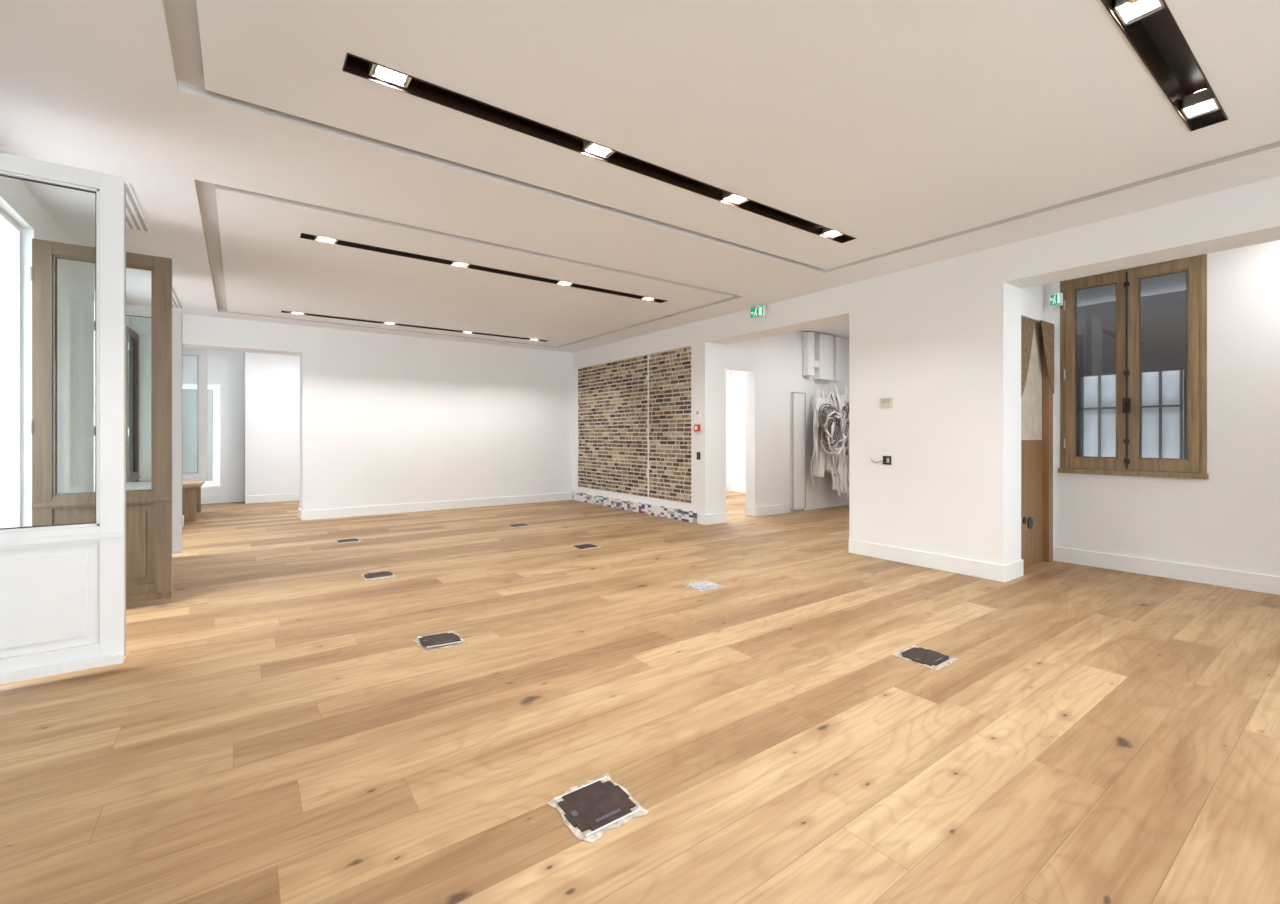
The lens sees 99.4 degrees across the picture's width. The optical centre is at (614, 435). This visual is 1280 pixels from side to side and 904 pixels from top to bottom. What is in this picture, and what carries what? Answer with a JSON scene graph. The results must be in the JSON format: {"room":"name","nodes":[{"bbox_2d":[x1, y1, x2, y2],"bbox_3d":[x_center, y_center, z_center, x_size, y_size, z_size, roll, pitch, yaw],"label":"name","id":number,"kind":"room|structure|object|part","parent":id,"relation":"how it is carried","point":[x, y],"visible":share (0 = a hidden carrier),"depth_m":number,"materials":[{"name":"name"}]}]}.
{"room":"empty office space","nodes":[
{"label":"empty office space","id":0,"kind":"room"},
{"bbox_2d":[0,176,129,527],"bbox_3d":[-3.795,-0.260,3.030,0.400,3.120,17.700,0,0,-35],"label":"wall","id":1,"kind":"structure","parent":0,"point":[75,279],"depth_m":4.45,"materials":[{"name":"paint"}]},
{"bbox_2d":[0,208,20,527],"bbox_3d":[-3.761,-0.080,3.175,0.140,2.760,1.480,0,0,-35],"label":"frame","id":2,"kind":"object","parent":1,"relation":"attached to","point":[11,229],"visible":0.59,"depth_m":3.75,"materials":[{"name":"white paint"}]},
{"bbox_2d":[0,152,125,684],"bbox_3d":[-3.010,-0.093,2.832,0.682,2.686,0.097,0,0,-35],"label":"leaf","id":3,"kind":"object","parent":1,"relation":"attached to","point":[63,586],"visible":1,"depth_m":2.94,"materials":[{"name":"paint"}]},
{"bbox_2d":[29,238,171,603],"bbox_3d":[-3.769,-0.065,4.009,0.772,2.630,0.097,0,0,-35],"label":"door leaf","id":4,"kind":"structure","parent":1,"relation":"in","point":[149,511],"depth_m":4.08,"materials":[{"name":"brown wood"}]},
{"bbox_2d":[126,326,139,481],"bbox_3d":[-6.181,-0.050,6.942,0.097,2.600,0.697,0,0,-33],"label":"window pane","id":5,"kind":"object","parent":1,"relation":"in","point":[132,338],"depth_m":7.03,"materials":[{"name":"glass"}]},
{"bbox_2d":[94,304,181,553],"bbox_3d":[-4.937,-0.050,5.634,0.697,2.600,0.097,0,0,-35],"label":"leaf","id":6,"kind":"object","parent":1,"relation":"attached to","point":[131,310],"visible":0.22,"depth_m":5.78,"materials":[{"name":"paint"}]},
{"bbox_2d":[182,348,206,480],"bbox_3d":[-6.833,-0.340,8.449,0.777,2.080,0.085,0,0,-35],"label":"leaf","id":7,"kind":"object","parent":1,"relation":"attached to","point":[201,474],"visible":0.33,"depth_m":8.62,"materials":[{"name":"paint"}]},
{"bbox_2d":[182,383,220,486],"bbox_3d":[-7.571,-0.005,9.640,0.917,1.850,0.085,0,0,-35],"label":"window frame","id":8,"kind":"structure","parent":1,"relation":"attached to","point":[216,389],"depth_m":9.85,"materials":[{"name":"paint"}]},
{"bbox_2d":[182,348,299,501],"bbox_3d":[-6.814,-0.200,11.094,3.800,3.000,0.800,0,0,-35],"label":"wall","id":9,"kind":"structure","parent":0,"point":[260,392],"depth_m":10.61,"materials":[{"name":"paint"}]},
{"bbox_2d":[201,493,299,503],"bbox_3d":[-6.859,1.225,10.807,3.400,0.150,0.420,0,0,-35],"label":"baseboard","id":10,"kind":"structure","parent":9,"relation":"attached to","point":[293,496],"depth_m":10.58,"materials":[{"name":"white paint"}]},
{"bbox_2d":[130,314,848,511],"bbox_3d":[-1.136,-0.260,9.121,10.900,3.120,10.500,0,0,-35],"label":"wall","id":11,"kind":"structure","parent":0,"point":[386,419],"depth_m":9.21,"materials":[{"name":"paint"}]},
{"bbox_2d":[298,492,571,520],"bbox_3d":[-2.971,1.225,9.877,4.800,0.150,0.470,0,0,-35],"label":"baseboard","id":12,"kind":"structure","parent":11,"relation":"attached to","point":[469,503],"depth_m":9.38,"materials":[{"name":"white paint"}]},
{"bbox_2d":[745,504,789,516],"bbox_3d":[2.564,1.225,9.052,0.890,0.150,0.220,0,0,-35],"label":"baseboard","id":13,"kind":"structure","parent":11,"relation":"attached to","point":[783,508],"depth_m":8.88,"materials":[{"name":"white paint"}]},
{"bbox_2d":[791,392,805,509],"bbox_3d":[3.163,0.250,9.320,0.360,2.000,0.040,0,0,-35],"label":"board","id":14,"kind":"object","parent":11,"relation":"attached to","point":[798,399],"visible":1,"depth_m":9.30,"materials":[{"name":"white paint"}]},
{"bbox_2d":[810,385,848,498],"bbox_3d":[3.918,0.118,9.502,1.359,2.031,0.332,0,0,-35],"label":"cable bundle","id":15,"kind":"object","parent":11,"relation":"attached to","point":[830,427],"visible":0.81,"depth_m":9.35,"materials":[{"name":"plastic"}]},
{"bbox_2d":[0,491,1279,903],"bbox_3d":[0.689,1.360,6.128,11.300,0.120,17.700,0,0,-35],"label":"floor","id":16,"kind":"structure","parent":0,"point":[274,728],"depth_m":2.46,"materials":[{"name":"brown wood"}]},
{"bbox_2d":[182,480,204,521],"bbox_3d":[-6.976,1.030,8.611,0.690,0.540,1.300,0,0,-35],"label":"base cabinet","id":17,"kind":"object","parent":16,"relation":"on","point":[191,490],"visible":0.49,"depth_m":8.26,"materials":[{"name":"brown wood"}]},
{"bbox_2d":[335,538,360,543],"bbox_3d":[-3.290,1.294,6.699,0.274,0.012,0.270,0,0,-35],"label":"outlet box","id":18,"kind":"object","parent":16,"relation":"on","point":[352,540],"visible":1,"depth_m":6.69,"materials":[{"name":"metal"}]},
{"bbox_2d":[361,571,396,580],"bbox_3d":[-2.200,1.294,5.044,0.273,0.012,0.270,0,0,-35],"label":"outlet box","id":19,"kind":"object","parent":16,"relation":"on","point":[383,574],"visible":1,"depth_m":5.01,"materials":[{"name":"metal"}]},
{"bbox_3d":[-2.197,1.292,5.045,0.240,0.008,0.216,0,0,-35],"label":"lid","id":20,"kind":"part","parent":19,"relation":"part of","materials":[{"name":"metal"}]},
{"bbox_2d":[413,631,466,652],"bbox_3d":[-1.105,1.288,3.430,0.276,0.024,0.274,0,0,-35],"label":"outlet box","id":21,"kind":"object","parent":16,"relation":"on","point":[432,642],"visible":1,"depth_m":3.40,"materials":[{"name":"metal"}]},
{"bbox_3d":[-1.105,1.286,3.430,0.240,0.008,0.216,4,-3,-35],"label":"lid","id":22,"kind":"part","parent":21,"relation":"part of","materials":[{"name":"metal"}]},
{"bbox_2d":[507,523,529,527],"bbox_3d":[-1.388,1.294,7.852,0.273,0.012,0.271,0,0,-35],"label":"outlet box","id":23,"kind":"object","parent":16,"relation":"on","point":[520,524],"visible":1,"depth_m":7.81,"materials":[{"name":"metal"}]},
{"bbox_3d":[-1.389,1.292,7.852,0.240,0.008,0.216,0,0,-35],"label":"lid","id":24,"kind":"part","parent":23,"relation":"part of","materials":[{"name":"metal"}]},
{"bbox_2d":[572,544,601,549],"bbox_3d":[-0.331,1.294,6.343,0.273,0.012,0.267,0,0,-35],"label":"outlet box","id":25,"kind":"object","parent":16,"relation":"on","point":[583,546],"visible":1,"depth_m":6.33,"materials":[{"name":"metal"}]},
{"bbox_3d":[-0.335,1.292,6.344,0.240,0.008,0.216,0,0,-35],"label":"lid","id":26,"kind":"part","parent":25,"relation":"part of","materials":[{"name":"metal"}]},
{"bbox_2d":[547,773,648,842],"bbox_3d":[-0.063,1.294,1.902,0.276,0.012,0.272,0,0,-35],"label":"outlet box","id":27,"kind":"object","parent":16,"relation":"on","point":[592,808],"visible":1,"depth_m":1.88,"materials":[{"name":"metal"}]},
{"bbox_2d":[682,580,725,590],"bbox_3d":[0.774,1.294,4.704,0.278,0.012,0.270,0,0,-35],"label":"outlet box","id":28,"kind":"object","parent":16,"relation":"on","point":[703,585],"visible":1,"depth_m":4.68,"materials":[{"name":"metal"}]},
{"bbox_2d":[892,645,957,670],"bbox_3d":[1.824,1.294,3.185,0.271,0.012,0.264,0,0,-35],"label":"outlet box","id":29,"kind":"object","parent":16,"relation":"on","point":[925,657],"visible":1,"depth_m":3.16,"materials":[{"name":"metal"}]},
{"bbox_2d":[0,0,1279,352],"bbox_3d":[0.113,-1.850,3.372,7.220,0.300,13.820,0,0,-35],"label":"ceiling","id":30,"kind":"structure","parent":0,"point":[919,132],"depth_m":3.12,"materials":[{"name":"paint"}]},
{"bbox_2d":[126,182,150,232],"bbox_3d":[-3.635,-1.696,4.021,0.190,0.007,1.090,0,0,-35],"label":"ceiling vent","id":31,"kind":"object","parent":30,"relation":"attached to","point":[135,219],"visible":0.48,"depth_m":4.16,"materials":[{"name":"white paint"}]},
{"bbox_2d":[172,283,183,308],"bbox_3d":[-5.397,-1.696,6.572,0.190,0.007,1.490,0,0,-35],"label":"ceiling vent","id":32,"kind":"object","parent":30,"relation":"attached to","point":[176,302],"visible":0.42,"depth_m":6.77,"materials":[{"name":"white paint"}]},
{"bbox_2d":[281,310,548,341],"bbox_3d":[-2.877,-1.776,8.544,4.060,0.159,0.130,0,0,-35],"label":"channel","id":33,"kind":"object","parent":30,"relation":"attached to","point":[290,312],"visible":0.29,"depth_m":8.36,"materials":[{"name":"brown metal"}]},
{"bbox_2d":[300,233,666,302],"bbox_3d":[-1.013,-1.776,5.724,4.000,0.159,0.130,0,0,-35],"label":"channel","id":34,"kind":"object","parent":30,"relation":"attached to","point":[303,235],"visible":0.29,"depth_m":5.46,"materials":[{"name":"brown metal"}]},
{"bbox_2d":[315,236,337,242],"bbox_3d":[-2.494,-1.756,4.701,0.172,0.088,0.120,0,0,-35],"label":"spotlight","id":35,"kind":"object","parent":34,"relation":"attached to","point":[316,237],"visible":0.17,"depth_m":4.74,"materials":[{"name":"metal"}]},
{"bbox_2d":[452,261,469,266],"bbox_3d":[-1.512,-1.756,5.379,0.172,0.088,0.120,0,0,-35],"label":"spotlight","id":36,"kind":"object","parent":34,"relation":"attached to","point":[457,263],"visible":0.19,"depth_m":5.42,"materials":[{"name":"metal"}]},
{"bbox_2d":[342,53,856,242],"bbox_3d":[0.408,-1.776,3.588,3.970,0.159,0.140,0,0,-35],"label":"channel","id":37,"kind":"object","parent":30,"relation":"attached to","point":[353,64],"visible":0.31,"depth_m":3.14,"materials":[{"name":"brown metal"}]},
{"bbox_2d":[369,62,411,88],"bbox_3d":[-1.061,-1.756,2.573,0.172,0.088,0.120,0,0,-35],"label":"spotlight","id":38,"kind":"object","parent":37,"relation":"attached to","point":[376,71],"visible":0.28,"depth_m":2.61,"materials":[{"name":"metal"}]},
{"bbox_2d":[582,140,614,157],"bbox_3d":[-0.087,-1.756,3.246,0.172,0.088,0.120,0,0,-35],"label":"spotlight","id":39,"kind":"object","parent":37,"relation":"attached to","point":[589,147],"visible":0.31,"depth_m":3.28,"materials":[{"name":"metal"}]},
{"bbox_2d":[723,191,748,204],"bbox_3d":[0.886,-1.756,3.918,0.172,0.088,0.120,0,0,-35],"label":"spotlight","id":40,"kind":"object","parent":37,"relation":"attached to","point":[727,196],"visible":0.34,"depth_m":3.95,"materials":[{"name":"metal"}]},
{"bbox_2d":[822,227,843,237],"bbox_3d":[1.860,-1.756,4.591,0.172,0.088,0.120,0,0,-35],"label":"spotlight","id":41,"kind":"object","parent":37,"relation":"attached to","point":[825,231],"visible":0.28,"depth_m":4.63,"materials":[{"name":"metal"}]},
{"bbox_2d":[750,305,764,318],"bbox_3d":[1.859,-1.620,7.046,0.041,0.160,0.220,0,0,-35],"label":"exit sign","id":42,"kind":"object","parent":30,"relation":"hanging from","point":[758,311],"visible":1,"depth_m":7.02,"materials":[{"name":"white paint"}]},
{"bbox_3d":[1.846,-1.610,7.037,0.003,0.124,0.204,0,0,-35],"label":"pictogram panel","id":43,"kind":"part","parent":42,"relation":"part of","materials":[{"name":"teal plastic"}]},
{"bbox_2d":[1101,0,1227,130],"bbox_3d":[1.619,-1.776,1.835,3.970,0.159,0.140,0,0,-35],"label":"channel","id":44,"kind":"object","parent":30,"relation":"attached to","point":[1158,40],"visible":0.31,"depth_m":2.58,"materials":[{"name":"brown metal"}]},
{"bbox_2d":[1113,0,1164,25],"bbox_3d":[2.097,-1.756,2.166,0.172,0.088,0.120,0,0,-35],"label":"spotlight","id":45,"kind":"object","parent":44,"relation":"attached to","point":[1128,11],"visible":0.98,"depth_m":2.20,"materials":[{"name":"metal"}]},
{"bbox_2d":[1181,88,1219,119],"bbox_3d":[3.071,-1.756,2.839,0.172,0.088,0.120,0,0,-35],"label":"spotlight","id":46,"kind":"object","parent":44,"relation":"attached to","point":[1201,102],"visible":0.93,"depth_m":2.83,"materials":[{"name":"metal"}]},
{"bbox_2d":[573,176,1279,564],"bbox_3d":[3.136,-0.300,5.691,0.430,3.200,14.200,0,0,-35],"label":"wall","id":47,"kind":"structure","parent":0,"point":[941,340],"depth_m":5.25,"materials":[{"name":"paint"}]},
{"bbox_2d":[578,345,690,502],"bbox_3d":[0.223,-0.175,9.555,0.029,2.388,3.328,0,0,-35],"label":"brick panel","id":48,"kind":"object","parent":47,"relation":"attached to","point":[634,413],"visible":1,"depth_m":9.26,"materials":[{"name":"brown brick"}]},
{"bbox_2d":[694,424,699,430],"bbox_3d":[1.225,-0.120,8.041,0.043,0.100,0.100,0,0,-35],"label":"fire alarm","id":49,"kind":"object","parent":47,"relation":"attached to","point":[696,427],"visible":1,"depth_m":8.01,"materials":[{"name":"red plastic"}]},
{"bbox_2d":[695,410,700,416],"bbox_3d":[1.240,-0.330,8.040,0.020,0.100,0.100,0,0,-35],"label":"keypad","id":50,"kind":"object","parent":47,"relation":"attached to","point":[697,412],"visible":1,"depth_m":8.03,"materials":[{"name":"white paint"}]},
{"bbox_2d":[572,491,1023,581],"bbox_3d":[1.483,1.215,8.053,0.465,0.170,7.595,0,0,-35],"label":"baseboard","id":51,"kind":"structure","parent":47,"relation":"attached to","point":[991,571],"depth_m":5.66,"materials":[{"name":"white paint"}]},
{"bbox_2d":[871,456,890,464],"bbox_3d":[2.824,0.255,5.716,0.055,0.085,0.205,0,0,-35],"label":"outlet","id":52,"kind":"object","parent":47,"relation":"attached to","point":[886,460],"visible":1,"depth_m":5.67,"materials":[{"name":"black plastic"}]},
{"bbox_2d":[880,398,892,407],"bbox_3d":[2.855,-0.350,5.698,0.024,0.100,0.130,0,0,-35],"label":"thermostat","id":53,"kind":"object","parent":47,"relation":"attached to","point":[884,402],"visible":1,"depth_m":5.69,"materials":[{"name":"beige plastic"}]},
{"bbox_2d":[1021,322,1052,567],"bbox_3d":[4.155,0.070,5.438,0.900,2.460,0.135,0,0,-35],"label":"door","id":54,"kind":"structure","parent":47,"relation":"in","point":[1037,397],"depth_m":5.54,"materials":[{"name":"brown wood"}]},
{"bbox_2d":[1023,517,1032,528],"bbox_3d":[4.110,0.863,5.386,0.235,0.135,0.010,0,0,-35],"label":"door handle","id":55,"kind":"object","parent":54,"relation":"attached to","point":[1030,519],"visible":1,"depth_m":5.39,"materials":[{"name":"black metal"}]},
{"bbox_3d":[4.104,0.070,5.406,0.780,2.460,0.030,0,0,-35],"label":"panel","id":56,"kind":"part","parent":54,"relation":"part of","materials":[{"name":"brown wood"}]},
{"bbox_3d":[4.476,0.080,5.660,0.120,2.440,0.135,0,0,-35],"label":"raw frame","id":57,"kind":"part","parent":54,"relation":"part of","materials":[{"name":"brown wood"}]},
{"bbox_2d":[1021,316,1053,396],"bbox_3d":[4.180,-0.730,5.403,0.900,0.860,0.068,0,0,-35],"label":"lining","id":58,"kind":"object","parent":47,"relation":"attached to","point":[1027,325],"visible":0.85,"depth_m":5.40,"materials":[{"name":"wood"}]},
{"bbox_2d":[802,272,1185,338],"bbox_3d":[0.689,-1.850,6.128,11.300,0.300,17.700,0,0,-35],"label":"ceiling","id":59,"kind":"structure","parent":0,"point":[1174,282],"depth_m":6.87,"materials":[{"name":"white paint"}]},
{"bbox_2d":[803,332,839,381],"bbox_3d":[3.703,-1.400,9.638,0.950,0.800,0.130,0,0,-35],"label":"ventilation duct","id":60,"kind":"object","parent":59,"relation":"attached to","point":[821,352],"visible":1,"depth_m":9.54,"materials":[{"name":"metal"}]},
{"bbox_2d":[1049,282,1062,306],"bbox_3d":[4.416,-1.560,5.421,0.041,0.520,0.100,0,0,-35],"label":"exit sign","id":61,"kind":"object","parent":59,"relation":"hanging from","point":[1056,299],"visible":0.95,"depth_m":5.41,"materials":[{"name":"white paint"}]},
{"bbox_3d":[4.403,-1.360,5.412,0.003,0.104,0.084,0,0,-35],"label":"pictogram panel","id":62,"kind":"part","parent":61,"relation":"part of","materials":[{"name":"teal plastic"}]},
{"bbox_2d":[1021,240,1279,576],"bbox_3d":[5.861,-0.260,3.259,1.350,3.120,7.100,0,0,-35],"label":"wall","id":63,"kind":"structure","parent":0,"point":[1229,519],"depth_m":4.70,"materials":[{"name":"white paint"}]},
{"bbox_2d":[1058,254,1208,478],"bbox_3d":[4.947,-0.635,5.216,0.130,2.030,1.060,0,0,-35],"label":"frame","id":64,"kind":"object","parent":63,"relation":"attached to","point":[1203,474],"visible":0.47,"depth_m":4.86,"materials":[{"name":"brown wood"}]},
{"bbox_2d":[1063,270,1127,469],"bbox_3d":[4.790,-0.635,5.404,0.070,1.920,0.490,0,0,-35],"label":"leaf","id":65,"kind":"object","parent":64,"relation":"attached to","point":[1072,460],"visible":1,"depth_m":5.44,"materials":[{"name":"brown wood"}]},
{"bbox_2d":[1123,272,1130,467],"bbox_3d":[4.871,-0.630,5.164,0.105,1.880,0.050,0,0,-35],"label":"bolt","id":66,"kind":"object","parent":65,"relation":"attached to","point":[1126,401],"visible":1,"depth_m":5.17,"materials":[{"name":"black metal"}]},
{"bbox_2d":[1128,256,1199,472],"bbox_3d":[5.078,-0.635,5.012,0.070,1.920,0.490,0,0,-35],"label":"leaf","id":67,"kind":"object","parent":64,"relation":"attached to","point":[1191,266],"visible":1,"depth_m":4.96,"materials":[{"name":"brown wood"}]},
{"bbox_2d":[1053,546,1279,594],"bbox_3d":[6.302,1.225,3.175,0.020,0.150,6.060,0,0,-35],"label":"baseboard","id":68,"kind":"structure","parent":63,"relation":"attached to","point":[1269,584],"depth_m":4.93,"materials":[{"name":"white paint"}]},
{"label":"outside","id":69,"kind":"structure","parent":0,"visible":0},
{"bbox_2d":[1077,290,1194,472],"bbox_3d":[7.156,-0.700,8.590,0.460,14.000,26.000,0,0,-35],"label":"facade","id":70,"kind":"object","parent":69,"point":[1163,316],"visible":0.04,"depth_m":7.70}
]}

